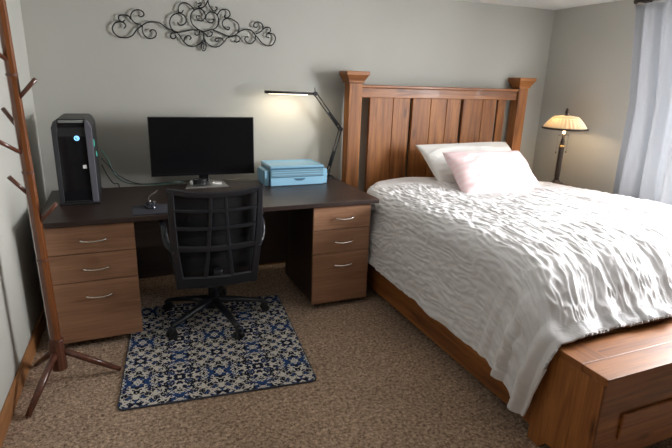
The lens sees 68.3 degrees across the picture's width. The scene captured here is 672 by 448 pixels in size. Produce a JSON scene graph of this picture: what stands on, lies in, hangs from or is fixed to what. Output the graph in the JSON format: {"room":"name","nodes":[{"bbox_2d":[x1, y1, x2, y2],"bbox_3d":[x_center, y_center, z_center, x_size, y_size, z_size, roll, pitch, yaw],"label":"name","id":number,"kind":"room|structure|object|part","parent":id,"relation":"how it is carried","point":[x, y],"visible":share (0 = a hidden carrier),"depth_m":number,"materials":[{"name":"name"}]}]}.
{"room":"bedroom","nodes":[
{"label":"bedroom","id":0,"kind":"room"},
{"bbox_2d":[0,0,46,411],"bbox_3d":[-1.212,0.040,1.236,0.100,2.152,4.750,-4,18,-21],"label":"wall","id":1,"kind":"structure","parent":0,"point":[21,299],"depth_m":2.58,"materials":[{"name":"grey paint"}]},
{"bbox_2d":[0,306,46,447],"bbox_3d":[-1.192,1.020,1.545,0.014,0.100,4.550,-4,18,-21],"label":"baseboard","id":2,"kind":"structure","parent":1,"relation":"attached to","point":[6,414],"depth_m":2.39,"materials":[{"name":"brown wood"}]},
{"bbox_2d":[20,0,554,199],"bbox_3d":[-0.038,-0.752,4.064,4.188,2.152,0.100,-4,18,-21],"label":"wall","id":3,"kind":"structure","parent":0,"point":[76,59],"depth_m":3.67,"materials":[{"name":"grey paint"}]},
{"bbox_2d":[112,0,275,50],"bbox_3d":[-0.955,-1.387,3.427,1.106,0.363,0.008,-4,18,-21],"label":"wall decoration","id":4,"kind":"object","parent":3,"relation":"attached to","point":[203,41],"visible":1,"depth_m":3.43,"materials":[{"name":"black metal"}]},
{"bbox_2d":[1,263,671,447],"bbox_3d":[0.754,0.965,2.305,4.388,0.100,4.750,-4,18,-21],"label":"floor","id":5,"kind":"structure","parent":0,"point":[381,381],"depth_m":2.38,"materials":[{"name":"beige carpet"}]},
{"bbox_2d":[0,0,121,417],"bbox_3d":[-1.287,-0.082,2.208,0.432,1.826,0.473,-5,18,-20],"label":"coat rack","id":6,"kind":"object","parent":5,"relation":"on","point":[57,352],"visible":1,"depth_m":2.20,"materials":[{"name":"brown wood"}]},
{"bbox_3d":[-1.365,0.741,2.300,0.034,0.197,0.260,2,16,2],"label":"leg","id":7,"kind":"part","parent":6,"relation":"part of","materials":[{"name":"brown wood"}]},
{"bbox_3d":[-1.473,0.676,2.509,0.256,0.197,0.034,13,20,33],"label":"leg","id":8,"kind":"part","parent":6,"relation":"part of","materials":[{"name":"brown wood"}]},
{"bbox_3d":[-1.229,0.684,2.495,0.265,0.191,0.034,-6,18,-25],"label":"leg","id":9,"kind":"part","parent":6,"relation":"part of","materials":[{"name":"brown wood"}]},
{"bbox_2d":[44,222,142,343],"bbox_3d":[-1.422,0.275,2.959,0.428,0.715,0.614,-5,18,-23],"label":"drawer pedestal","id":10,"kind":"object","parent":5,"relation":"on","point":[94,269],"visible":0.88,"depth_m":2.71,"materials":[{"name":"brown laminate"}]},
{"bbox_3d":[-1.308,0.078,2.650,0.428,0.152,0.019,-5,18,-23],"label":"drawer","id":11,"kind":"part","parent":10,"relation":"part of","materials":[{"name":"brown wood"}]},
{"bbox_3d":[-1.290,0.088,2.631,0.137,0.018,0.035,-5,18,-23],"label":"handle","id":12,"kind":"part","parent":10,"relation":"part of","materials":[{"name":"silver metal"}]},
{"bbox_3d":[-1.313,0.230,2.694,0.428,0.155,0.019,-5,18,-23],"label":"drawer","id":13,"kind":"part","parent":10,"relation":"part of","materials":[{"name":"brown wood"}]},
{"bbox_3d":[-1.295,0.241,2.676,0.137,0.018,0.035,-5,18,-23],"label":"handle","id":14,"kind":"part","parent":10,"relation":"part of","materials":[{"name":"silver metal"}]},
{"bbox_3d":[-1.321,0.476,2.767,0.428,0.349,0.019,-5,18,-23],"label":"drawer","id":15,"kind":"part","parent":10,"relation":"part of","materials":[{"name":"brown wood"}]},
{"bbox_3d":[-1.300,0.395,2.721,0.137,0.018,0.035,-5,18,-23],"label":"handle","id":16,"kind":"part","parent":10,"relation":"part of","materials":[{"name":"silver metal"}]},
{"bbox_2d":[41,178,378,278],"bbox_3d":[-0.784,0.170,3.330,1.965,0.750,0.800,-5,18,-23],"label":"desk","id":17,"kind":"object","parent":5,"relation":"on","point":[115,206],"visible":0.56,"depth_m":3.22,"materials":[{"name":"brown laminate"}]},
{"bbox_2d":[51,113,102,205],"bbox_3d":[-1.567,-0.408,3.010,0.213,0.485,0.462,-5,18,-22],"label":"computer tower","id":18,"kind":"object","parent":17,"relation":"on","point":[74,138],"visible":1,"depth_m":2.83,"materials":[{"name":"black plastic"}]},
{"bbox_3d":[-1.570,-0.344,2.800,0.030,0.482,0.026,-5,18,-22],"label":"trim","id":19,"kind":"part","parent":18,"relation":"part of","materials":[{"name":"grey plastic"}]},
{"bbox_3d":[-1.484,-0.573,2.767,0.129,0.014,0.026,-5,18,-22],"label":"handle","id":20,"kind":"part","parent":18,"relation":"part of","materials":[{"name":"grey plastic"}]},
{"bbox_3d":[-1.497,-0.314,2.843,0.145,0.379,0.022,-5,18,-22],"label":"door","id":21,"kind":"part","parent":18,"relation":"part of","materials":[{"name":"black plastic"}]},
{"bbox_3d":[-1.412,-0.357,2.861,0.036,0.482,0.032,-5,18,-22],"label":"trim","id":22,"kind":"part","parent":18,"relation":"part of","materials":[{"name":"grey plastic"}]},
{"bbox_2d":[100,149,182,184],"bbox_3d":[-1.338,-0.403,3.405,0.523,0.276,0.178,-9,19,-32],"label":"cable","id":23,"kind":"object","parent":17,"relation":"on","point":[100,149],"visible":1,"depth_m":3.43,"materials":[{"name":"teal plastic"}]},
{"bbox_2d":[101,158,189,183],"bbox_3d":[-1.307,-0.384,3.446,0.622,0.214,0.130,-11,21,-36],"label":"cable","id":24,"kind":"object","parent":17,"relation":"on","point":[101,158],"visible":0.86,"depth_m":3.43,"materials":[{"name":"black plastic"}]},
{"bbox_2d":[132,204,167,215],"bbox_3d":[-0.971,-0.091,2.855,0.380,0.004,0.210,-5,18,-22],"label":"mouse pad","id":25,"kind":"object","parent":17,"relation":"on","point":[162,208],"visible":0.49,"depth_m":2.79,"materials":[{"name":"grey fabric"}]},
{"bbox_2d":[144,190,157,208],"bbox_3d":[-1.136,-0.172,3.041,0.075,0.042,0.516,-4,17,-19],"label":"computer mouse","id":26,"kind":"object","parent":25,"relation":"on","point":[148,205],"visible":1,"depth_m":2.83,"materials":[{"name":"black plastic"}]},
{"bbox_2d":[147,117,254,188],"bbox_3d":[-0.915,-0.502,3.438,0.710,0.468,0.220,-4,18,-21],"label":"monitor","id":27,"kind":"object","parent":17,"relation":"on","point":[203,147],"depth_m":3.44,"materials":[{"name":"black plastic"}]},
{"bbox_3d":[-0.948,-0.296,3.450,0.099,0.043,0.073,-4,18,-21],"label":"cable coil","id":28,"kind":"part","parent":27,"relation":"part of","materials":[{"name":"black plastic"}]},
{"bbox_3d":[-0.834,0.064,3.377,1.060,0.522,0.020,-5,18,-23],"label":"modesty panel","id":29,"kind":"part","parent":17,"relation":"part of","materials":[{"name":"brown laminate"}]},
{"bbox_2d":[210,178,251,180],"bbox_3d":[-0.783,-0.334,3.688,0.313,0.010,0.059,-4,18,-21],"label":"cable","id":30,"kind":"object","parent":17,"relation":"on","point":[219,178],"visible":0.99,"depth_m":3.68,"materials":[{"name":"grey plastic"}]},
{"bbox_2d":[258,159,326,185],"bbox_3d":[-0.330,-0.386,3.683,0.480,0.142,0.284,-5,18,-22],"label":"printer","id":31,"kind":"object","parent":17,"relation":"on","point":[297,171],"visible":1,"depth_m":3.58,"materials":[{"name":"blue plastic"}]},
{"bbox_3d":[-0.525,-0.347,3.590,0.036,0.108,0.190,-5,18,-22],"label":"handle","id":32,"kind":"part","parent":31,"relation":"part of","materials":[{"name":"blue plastic"}]},
{"bbox_3d":[-0.328,-0.446,3.670,0.404,0.009,0.278,-5,18,-22],"label":"lid","id":33,"kind":"part","parent":31,"relation":"part of","materials":[{"name":"blue plastic"}]},
{"bbox_3d":[-0.279,-0.312,3.580,0.400,0.056,0.016,-5,18,-22],"label":"drawer","id":34,"kind":"part","parent":31,"relation":"part of","materials":[{"name":"blue plastic"}]},
{"bbox_3d":[-0.119,-0.383,3.756,0.036,0.108,0.190,-5,18,-22],"label":"handle","id":35,"kind":"part","parent":31,"relation":"part of","materials":[{"name":"blue plastic"}]},
{"bbox_2d":[264,88,342,177],"bbox_3d":[-0.228,-0.657,3.778,0.626,0.742,0.116,-4,18,-21],"label":"desk lamp","id":36,"kind":"object","parent":17,"relation":"attached to","point":[315,93],"visible":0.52,"depth_m":3.84,"materials":[{"name":"black plastic"}]},
{"bbox_3d":[-0.061,-0.868,3.829,0.239,0.285,0.010,-4,18,-21],"label":"arm","id":37,"kind":"part","parent":36,"relation":"part of","materials":[{"name":"black plastic"}]},
{"bbox_3d":[-0.013,-0.583,3.902,0.019,0.331,0.158,16,21,39],"label":"arm","id":38,"kind":"part","parent":36,"relation":"part of","materials":[{"name":"black plastic"}]},
{"bbox_2d":[117,295,315,410],"bbox_3d":[-0.709,0.682,2.904,0.957,0.008,1.083,-3,17,-17],"label":"rug","id":39,"kind":"object","parent":5,"relation":"on","point":[205,360],"visible":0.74,"depth_m":2.73,"materials":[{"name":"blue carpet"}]},
{"bbox_2d":[159,184,268,339],"bbox_3d":[-0.737,0.153,3.033,0.660,0.930,0.721,-4,18,-21],"label":"office chair","id":40,"kind":"object","parent":39,"relation":"on","point":[216,238],"visible":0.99,"depth_m":2.74,"materials":[{"name":"black plastic"}]},
{"bbox_3d":[-0.962,0.100,2.848,0.090,0.286,0.447,-4,18,-21],"label":"armrest","id":41,"kind":"part","parent":40,"relation":"part of","materials":[{"name":"black plastic"}]},
{"bbox_3d":[-0.949,0.480,3.183,0.300,0.086,0.060,6,17,14],"label":"arm","id":42,"kind":"part","parent":40,"relation":"part of","materials":[{"name":"black plastic"}]},
{"bbox_3d":[-0.875,0.538,2.997,0.060,0.086,0.300,12,19,31],"label":"arm","id":43,"kind":"part","parent":40,"relation":"part of","materials":[{"name":"black plastic"}]},
{"bbox_3d":[-0.660,0.068,2.739,0.474,0.557,0.104,-4,18,-21],"label":"backrest","id":44,"kind":"part","parent":40,"relation":"part of","materials":[{"name":"black plastic"}]},
{"bbox_3d":[-0.787,0.448,3.310,0.060,0.086,0.300,1,16,-3],"label":"arm","id":45,"kind":"part","parent":40,"relation":"part of","materials":[{"name":"black plastic"}]},
{"bbox_3d":[-0.666,0.541,3.009,0.060,0.086,0.300,-11,21,-38],"label":"arm","id":46,"kind":"part","parent":40,"relation":"part of","materials":[{"name":"black plastic"}]},
{"bbox_3d":[-0.612,0.486,3.202,0.300,0.086,0.060,-4,18,-21],"label":"arm","id":47,"kind":"part","parent":40,"relation":"part of","materials":[{"name":"black plastic"}]},
{"bbox_3d":[-0.503,0.064,3.021,0.090,0.286,0.447,-4,18,-21],"label":"armrest","id":48,"kind":"part","parent":40,"relation":"part of","materials":[{"name":"black plastic"}]},
{"bbox_2d":[285,204,370,304],"bbox_3d":[-0.074,0.151,3.532,0.404,0.715,0.614,-5,18,-23],"label":"drawer pedestal","id":49,"kind":"object","parent":5,"relation":"on","point":[328,247],"visible":0.96,"depth_m":3.30,"materials":[{"name":"brown laminate"}]},
{"bbox_3d":[0.026,0.353,3.340,0.404,0.349,0.019,-5,18,-23],"label":"drawer","id":50,"kind":"part","parent":49,"relation":"part of","materials":[{"name":"brown wood"}]},
{"bbox_3d":[0.035,0.106,3.267,0.404,0.155,0.019,-5,18,-23],"label":"drawer","id":51,"kind":"part","parent":49,"relation":"part of","materials":[{"name":"brown wood"}]},
{"bbox_3d":[0.040,-0.046,3.222,0.404,0.152,0.019,-5,18,-23],"label":"drawer","id":52,"kind":"part","parent":49,"relation":"part of","materials":[{"name":"brown wood"}]},
{"bbox_3d":[0.047,0.271,3.294,0.137,0.018,0.035,-5,18,-23],"label":"handle","id":53,"kind":"part","parent":49,"relation":"part of","materials":[{"name":"silver metal"}]},
{"bbox_3d":[0.052,0.117,3.249,0.137,0.018,0.035,-5,18,-23],"label":"handle","id":54,"kind":"part","parent":49,"relation":"part of","materials":[{"name":"silver metal"}]},
{"bbox_3d":[0.058,-0.036,3.204,0.137,0.018,0.035,-5,18,-23],"label":"handle","id":55,"kind":"part","parent":49,"relation":"part of","materials":[{"name":"silver metal"}]},
{"bbox_2d":[339,71,671,447],"bbox_3d":[1.345,-0.149,3.218,1.866,1.560,2.663,-5,18,-22],"label":"bed","id":56,"kind":"object","parent":5,"relation":"on","point":[613,388],"visible":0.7,"depth_m":2.50,"materials":[{"name":"brown wood"}]},
{"bbox_3d":[0.113,-0.386,4.036,0.110,1.475,0.095,-5,18,-22],"label":"post","id":57,"kind":"part","parent":56,"relation":"part of","materials":[{"name":"brown wood"}]},
{"bbox_3d":[0.893,-1.092,4.165,1.540,0.075,0.065,-5,18,-22],"label":"headboard rail","id":58,"kind":"part","parent":56,"relation":"part of","materials":[{"name":"brown wood"}]},
{"bbox_3d":[0.896,-1.138,4.149,1.544,0.022,0.094,-5,18,-22],"label":"headboard cap rail","id":59,"kind":"part","parent":56,"relation":"part of","materials":[{"name":"brown wood"}]},
{"bbox_3d":[0.455,0.480,3.142,0.034,0.230,2.215,-5,18,-22],"label":"rail","id":60,"kind":"part","parent":56,"relation":"part of","materials":[{"name":"brown wood"}]},
{"bbox_3d":[1.635,-0.519,4.659,0.102,1.475,0.095,-5,18,-22],"label":"post","id":61,"kind":"part","parent":56,"relation":"part of","materials":[{"name":"brown wood"}]},
{"bbox_3d":[0.921,0.769,2.007,0.016,0.455,0.303,-5,18,-22],"label":"panel","id":62,"kind":"part","parent":56,"relation":"part of","materials":[{"name":"brown wood"}]},
{"bbox_3d":[1.756,0.739,2.203,1.706,0.455,0.020,-5,18,-22],"label":"frame","id":63,"kind":"part","parent":56,"relation":"part of","materials":[{"name":"brown wood"}]},
{"bbox_3d":[1.429,0.758,2.047,0.720,0.115,0.012,-5,18,-22],"label":"bench drawer","id":64,"kind":"part","parent":56,"relation":"part of","materials":[{"name":"brown wood"}]},
{"bbox_3d":[1.206,0.123,3.437,1.550,0.295,1.960,-5,18,-22],"label":"mattress","id":65,"kind":"object","parent":56,"relation":"on","visible":0},
{"bbox_2d":[443,150,540,193],"bbox_3d":[1.170,-0.366,3.658,0.709,0.326,0.360,-5,18,-21],"label":"pillow","id":66,"kind":"object","parent":65,"relation":"on","point":[486,171],"visible":0.83,"depth_m":3.56,"materials":[{"name":"pink fabric"}]},
{"bbox_2d":[367,177,671,416],"bbox_3d":[1.231,0.150,3.266,1.855,0.686,2.223,-5,18,-22],"label":"duvet","id":67,"kind":"object","parent":65,"relation":"on","point":[517,277],"visible":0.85,"depth_m":2.44,"materials":[{"name":"white fabric"}]},
{"bbox_2d":[415,142,511,182],"bbox_3d":[1.132,-0.495,4.017,0.942,0.299,0.378,-6,18,-24],"label":"pillow","id":68,"kind":"object","parent":67,"relation":"on","point":[433,155],"visible":0.31,"depth_m":3.91,"materials":[{"name":"white fabric"}]},
{"bbox_3d":[1.892,-0.012,4.373,0.260,0.680,0.260,-4,18,-21],"label":"nightstand","id":69,"kind":"object","parent":5,"relation":"on","visible":0},
{"bbox_2d":[541,108,588,184],"bbox_3d":[1.889,-0.639,4.145,0.361,0.650,0.361,-4,18,-21],"label":"table lamp","id":70,"kind":"object","parent":69,"relation":"on","point":[565,122],"visible":0.96,"depth_m":4.03,"materials":[{"name":"brown metal"}]},
{"bbox_3d":[1.895,-0.835,4.088,0.348,0.086,0.345,-4,18,-21],"label":"lamp shade","id":71,"kind":"part","parent":70,"relation":"part of","materials":[{"name":"beige"}]},
{"bbox_2d":[459,0,620,9],"bbox_3d":[0.826,-1.194,1.670,4.388,0.100,4.750,-4,18,-21],"label":"ceiling","id":72,"kind":"structure","parent":0,"point":[540,4],"depth_m":4.09,"materials":[{"name":"white paint"}]},
{"bbox_2d":[532,0,666,193],"bbox_3d":[2.792,-0.269,2.738,0.100,2.152,4.750,-4,18,-21],"label":"wall","id":73,"kind":"structure","parent":0,"point":[588,71],"depth_m":4.18,"materials":[{"name":"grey paint"}]},
{"bbox_2d":[634,0,654,3],"bbox_3d":[2.638,-1.301,2.581,0.149,0.050,2.324,-4,18,-21],"label":"curtain rod","id":74,"kind":"object","parent":73,"relation":"attached to","point":[635,1],"visible":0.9,"depth_m":3.57,"materials":[{"name":"brown metal"}]},
{"bbox_2d":[612,0,671,205],"bbox_3d":[2.282,-0.507,3.556,0.126,2.055,0.763,-4,18,-21],"label":"curtain","id":75,"kind":"object","parent":74,"relation":"hanging from","point":[644,166],"visible":0.5,"depth_m":3.55,"materials":[{"name":"grey fabric"}]},
{"bbox_3d":[2.590,-1.294,2.550,0.022,0.022,2.300,-4,18,-21],"label":"rod","id":76,"kind":"part","parent":74,"relation":"part of","materials":[{"name":"brown metal"}]}
]}

